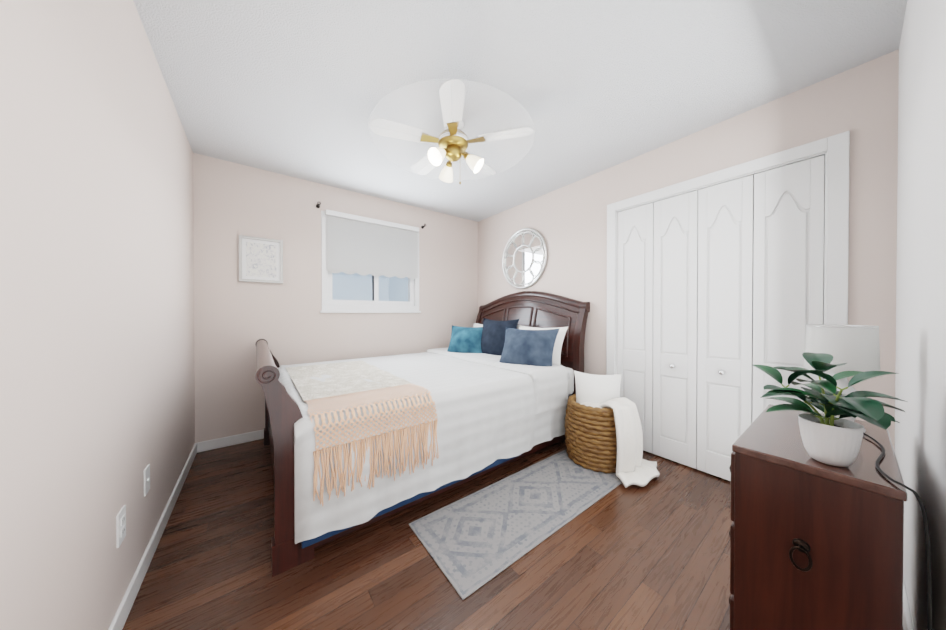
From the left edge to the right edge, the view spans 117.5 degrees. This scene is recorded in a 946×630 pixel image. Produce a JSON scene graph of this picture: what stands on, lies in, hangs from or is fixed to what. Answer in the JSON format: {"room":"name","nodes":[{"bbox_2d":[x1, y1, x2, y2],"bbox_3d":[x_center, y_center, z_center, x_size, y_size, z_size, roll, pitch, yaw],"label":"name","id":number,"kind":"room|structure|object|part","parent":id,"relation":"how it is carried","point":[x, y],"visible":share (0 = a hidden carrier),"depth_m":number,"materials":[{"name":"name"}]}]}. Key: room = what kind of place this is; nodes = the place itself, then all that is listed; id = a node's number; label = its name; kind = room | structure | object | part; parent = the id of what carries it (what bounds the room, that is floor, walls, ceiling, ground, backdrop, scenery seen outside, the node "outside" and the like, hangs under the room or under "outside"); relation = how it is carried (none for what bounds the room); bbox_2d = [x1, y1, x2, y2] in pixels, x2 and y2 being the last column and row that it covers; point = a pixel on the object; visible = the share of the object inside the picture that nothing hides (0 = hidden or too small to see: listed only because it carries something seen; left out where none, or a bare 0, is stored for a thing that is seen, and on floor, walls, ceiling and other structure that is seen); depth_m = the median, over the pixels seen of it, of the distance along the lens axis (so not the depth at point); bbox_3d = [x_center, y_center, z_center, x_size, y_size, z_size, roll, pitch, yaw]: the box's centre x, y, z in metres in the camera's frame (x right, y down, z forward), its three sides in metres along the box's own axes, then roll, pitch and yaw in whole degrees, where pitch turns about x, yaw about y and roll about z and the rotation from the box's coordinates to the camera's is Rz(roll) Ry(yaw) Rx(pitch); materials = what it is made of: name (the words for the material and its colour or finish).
{"room":"bedroom","nodes":[
{"label":"bedroom","id":0,"kind":"room"},
{"bbox_2d":[0,0,194,629],"bbox_3d":[-1.310,-0.085,0.952,0.140,2.440,3.640,0,1,-37],"label":"wall","id":1,"kind":"structure","parent":0,"point":[97,398],"depth_m":0.85,"materials":[{"name":"beige paint"}]},
{"bbox_2d":[116,505,125,547],"bbox_3d":[-1.167,0.690,0.924,0.046,0.112,0.081,0,1,-37],"label":"electrical outlet","id":2,"kind":"object","parent":1,"relation":"attached to","point":[120,525],"depth_m":1.04,"materials":[{"name":"white plastic"}]},
{"bbox_2d":[143,464,149,496],"bbox_3d":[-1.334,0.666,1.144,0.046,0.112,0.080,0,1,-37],"label":"electrical outlet","id":3,"kind":"object","parent":1,"relation":"attached to","point":[146,473],"depth_m":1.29,"materials":[{"name":"white plastic"}]},
{"bbox_2d":[108,442,198,629],"bbox_3d":[-1.248,1.093,1.008,0.017,0.082,3.360,0,1,-37],"label":"baseboard","id":4,"kind":"structure","parent":1,"relation":"attached to","point":[124,609],"depth_m":1.29,"materials":[{"name":"white"}]},
{"bbox_2d":[193,153,477,442],"bbox_3d":[-1.142,-0.102,3.274,2.930,2.440,0.140,0,1,-37],"label":"wall","id":5,"kind":"structure","parent":0,"point":[229,397],"depth_m":2.70,"materials":[{"name":"beige paint"}]},
{"bbox_2d":[199,429,263,451],"bbox_3d":[-1.083,1.077,3.230,2.900,0.082,0.013,0,1,-37],"label":"baseboard","id":6,"kind":"structure","parent":5,"relation":"attached to","point":[255,435],"depth_m":2.47,"materials":[{"name":"white wood"}]},
{"bbox_2d":[239,235,282,283],"bbox_3d":[-1.906,-0.494,2.590,0.320,0.400,0.020,0,1,-37],"label":"picture","id":7,"kind":"object","parent":5,"relation":"attached to","point":[260,259],"visible":0.96,"depth_m":2.58,"materials":[{"name":"white paper"}]},
{"bbox_2d":[320,211,420,312],"bbox_3d":[-1.119,-0.538,3.249,1.110,1.028,0.122,0,1,-37],"label":"window","id":8,"kind":"structure","parent":5,"relation":"in","point":[374,305],"depth_m":3.14,"materials":[{"name":"white plastic"}]},
{"bbox_3d":[-1.130,-0.555,3.263,0.970,0.885,0.004,0,1,-37],"label":"glass","id":9,"kind":"part","parent":8,"relation":"part of","materials":[{"name":"clear glass"}]},
{"bbox_2d":[325,209,418,231],"bbox_3d":[-1.073,-1.036,3.197,1.029,0.052,0.036,0,1,-37],"label":"window blind","id":10,"kind":"object","parent":8,"relation":"attached to","point":[366,219],"visible":0.98,"depth_m":3.13,"materials":[{"name":"white fabric"}]},
{"bbox_2d":[327,215,417,278],"bbox_3d":[-1.079,-0.725,3.206,1.005,0.593,0.009,0,1,-37],"label":"window blind","id":11,"kind":"object","parent":8,"relation":"attached to","point":[361,248],"visible":0.96,"depth_m":3.17,"materials":[{"name":"fabric"}]},
{"bbox_2d":[316,202,425,228],"bbox_3d":[-1.067,-1.091,3.189,1.191,0.046,0.072,0,1,-37],"label":"curtain bracket","id":12,"kind":"object","parent":5,"relation":"attached to","point":[318,206],"visible":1,"depth_m":2.86,"materials":[{"name":"brown metal"}]},
{"bbox_2d":[122,439,732,629],"bbox_3d":[-0.086,1.158,1.887,3.210,0.060,3.640,0,1,-37],"label":"floor","id":13,"kind":"structure","parent":0,"point":[653,554],"depth_m":1.28,"materials":[{"name":"brown wood"}]},
{"bbox_2d":[255,291,589,576],"bbox_3d":[-0.367,0.425,2.610,2.565,1.395,1.760,0,1,-37],"label":"bed","id":14,"kind":"object","parent":13,"relation":"on","point":[356,444],"visible":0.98,"depth_m":1.74,"materials":[{"name":"white fabric"}]},
{"bbox_3d":[-1.333,0.629,1.893,0.082,0.718,1.480,0,1,-37],"label":"footboard panel","id":15,"kind":"part","parent":14,"relation":"part of","materials":[{"name":"brown wood"}]},
{"bbox_2d":[286,360,438,505],"bbox_3d":[-0.894,0.652,2.040,0.649,0.409,1.476,0,1,-37],"label":"throw","id":16,"kind":"object","parent":14,"relation":"on","point":[368,427],"depth_m":1.50,"materials":[{"name":"beige fabric"}]},
{"bbox_2d":[278,352,569,543],"bbox_3d":[-0.484,0.739,2.522,1.995,0.587,1.733,0,1,-37],"label":"comforter","id":17,"kind":"object","parent":14,"relation":"on","point":[371,437],"depth_m":1.66,"materials":[{"name":"white fabric"}]},
{"bbox_2d":[447,325,482,352],"bbox_3d":[-0.060,0.308,3.280,0.443,0.364,0.535,0,1,-37],"label":"pillow","id":18,"kind":"object","parent":14,"relation":"on","point":[463,339],"depth_m":3.19,"materials":[{"name":"fabric"}]},
{"bbox_2d":[473,323,482,326],"bbox_3d":[0.159,0.301,3.471,0.232,0.404,0.625,0,1,-37],"label":"pillow","id":19,"kind":"object","parent":14,"relation":"on","point":[474,324],"depth_m":3.62,"materials":[{"name":"white fabric"}]},
{"bbox_3d":[0.561,0.323,3.324,0.152,1.151,1.490,0,1,-37],"label":"headboard","id":20,"kind":"part","parent":14,"relation":"part of","materials":[{"name":"brown wood"}]},
{"bbox_3d":[0.566,0.060,3.325,0.194,0.675,1.577,0,1,-37],"label":"headboard trim","id":21,"kind":"part","parent":14,"relation":"part of","materials":[{"name":"brown wood"}]},
{"bbox_2d":[517,325,567,364],"bbox_3d":[0.626,0.306,2.821,0.232,0.404,0.625,0,1,-37],"label":"pillow","id":22,"kind":"object","parent":14,"relation":"on","point":[559,333],"depth_m":2.62,"materials":[{"name":"white"}]},
{"bbox_3d":[-0.361,0.618,2.628,2.150,0.250,1.520,0,1,-37],"label":"mattress","id":23,"kind":"part","parent":14,"relation":"part of","materials":[{"name":"white fabric"}]},
{"bbox_2d":[409,449,621,599],"bbox_3d":[0.384,1.125,1.779,1.450,0.008,0.510,0,1,-37],"label":"rug","id":24,"kind":"object","parent":13,"relation":"on","point":[473,542],"visible":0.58,"depth_m":1.58,"materials":[{"name":"grey fabric"}]},
{"bbox_2d":[564,370,659,487],"bbox_3d":[1.018,0.790,2.174,0.490,0.655,0.651,0,1,-37],"label":"basket","id":25,"kind":"object","parent":24,"relation":"on","point":[603,430],"visible":1,"depth_m":2.04,"materials":[{"name":"wicker"}]},
{"bbox_2d":[574,370,621,403],"bbox_3d":[0.998,0.670,2.307,0.234,0.416,0.339,0,1,-37],"label":"pillow","id":26,"kind":"object","parent":25,"relation":"on","point":[590,388],"depth_m":2.28,"materials":[{"name":"white fabric"}]},
{"bbox_2d":[599,397,659,487],"bbox_3d":[1.095,0.865,2.078,0.471,0.488,0.404,0,1,-37],"label":"blanket","id":27,"kind":"object","parent":25,"relation":"on","point":[620,427],"depth_m":2.00,"materials":[{"name":"white fabric"}]},
{"bbox_2d":[729,404,906,629],"bbox_3d":[1.091,0.760,0.942,0.649,0.750,0.326,0,1,-37],"label":"dresser","id":28,"kind":"object","parent":13,"relation":"on","point":[815,544],"visible":0.96,"depth_m":0.75,"materials":[{"name":"brown wood"}]},
{"bbox_3d":[1.022,0.752,1.049,0.590,0.665,0.012,0,1,-37],"label":"drawer","id":29,"kind":"part","parent":28,"relation":"part of","materials":[{"name":"brown wood"}]},
{"bbox_3d":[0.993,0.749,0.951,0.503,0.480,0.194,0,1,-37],"label":"knob","id":30,"kind":"part","parent":28,"relation":"part of","materials":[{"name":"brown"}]},
{"bbox_2d":[753,352,906,466],"bbox_3d":[0.934,0.250,0.779,0.321,0.269,0.274,0,1,-37],"label":"plant","id":31,"kind":"object","parent":28,"relation":"on","point":[828,438],"visible":1,"depth_m":0.74,"materials":[{"name":"green plant"}]},
{"bbox_3d":[0.935,0.331,0.755,0.109,0.108,0.109,0,1,-37],"label":"pot","id":32,"kind":"part","parent":31,"relation":"part of","materials":[{"name":"white ceramic"}]},
{"bbox_2d":[804,324,932,629],"bbox_3d":[1.117,0.585,0.840,0.540,1.098,0.225,0,1,-37],"label":"lamp","id":33,"kind":"object","parent":28,"relation":"on","point":[855,347],"visible":0.77,"depth_m":0.91,"materials":[{"name":"white ceramic"}]},
{"bbox_3d":[1.110,0.755,0.760,0.431,0.758,0.102,0,1,-37],"label":"cord","id":34,"kind":"part","parent":33,"relation":"part of","materials":[{"name":"black plastic"}]},
{"bbox_2d":[133,0,906,221],"bbox_3d":[-0.086,-1.342,1.869,3.210,0.060,3.640,0,1,-37],"label":"ceiling","id":35,"kind":"structure","parent":0,"point":[300,89],"depth_m":1.55,"materials":[{"name":"white paint"}]},
{"bbox_2d":[368,79,534,183],"bbox_3d":[-0.135,-1.096,1.960,1.090,0.431,1.090,0,1,-37],"label":"ceiling fan","id":36,"kind":"object","parent":35,"relation":"hanging from","point":[452,141],"visible":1,"depth_m":1.85,"materials":[{"name":"white"}]},
{"bbox_2d":[478,49,898,450],"bbox_3d":[1.138,-0.099,2.804,0.140,2.440,3.640,0,1,-37],"label":"wall","id":37,"kind":"structure","parent":0,"point":[863,104],"depth_m":1.79,"materials":[{"name":"beige paint"}]},
{"bbox_2d":[502,228,546,288],"bbox_3d":[0.587,-0.663,3.387,0.029,0.708,0.708,0,1,-37],"label":"mirror","id":38,"kind":"object","parent":37,"relation":"attached to","point":[524,258],"visible":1,"depth_m":3.37,"materials":[{"name":"clear glass"}]},
{"bbox_2d":[617,155,824,480],"bbox_3d":[1.629,0.109,2.080,0.038,2.012,1.152,0,1,-37],"label":"doors","id":39,"kind":"structure","parent":37,"relation":"in","point":[727,277],"depth_m":1.98,"materials":[{"name":"white wood"}]},
{"bbox_2d":[669,364,725,374],"bbox_3d":[1.596,0.387,2.057,0.044,0.034,0.323,0,1,-37],"label":"handle","id":40,"kind":"object","parent":39,"relation":"attached to","point":[721,372],"visible":0.98,"depth_m":1.94,"materials":[{"name":"silver metal"}]},
{"bbox_2d":[606,131,849,413],"bbox_3d":[1.652,0.071,2.097,0.136,2.110,1.320,0,1,-37],"label":"trim","id":41,"kind":"structure","parent":37,"relation":"attached to","point":[834,149],"depth_m":1.60,"materials":[{"name":"white wood"}]},
{"bbox_2d":[895,0,945,629],"bbox_3d":[0.970,-0.082,0.483,2.930,2.440,0.140,0,1,-37],"label":"wall","id":42,"kind":"structure","parent":0,"point":[920,426],"depth_m":0.89,"materials":[{"name":"white paint"}]},
{"bbox_2d":[903,577,913,629],"bbox_3d":[0.935,1.097,0.562,2.900,0.082,0.013,0,1,-37],"label":"baseboard","id":43,"kind":"structure","parent":42,"relation":"attached to","point":[907,621],"depth_m":1.02,"materials":[{"name":"white"}]}
]}

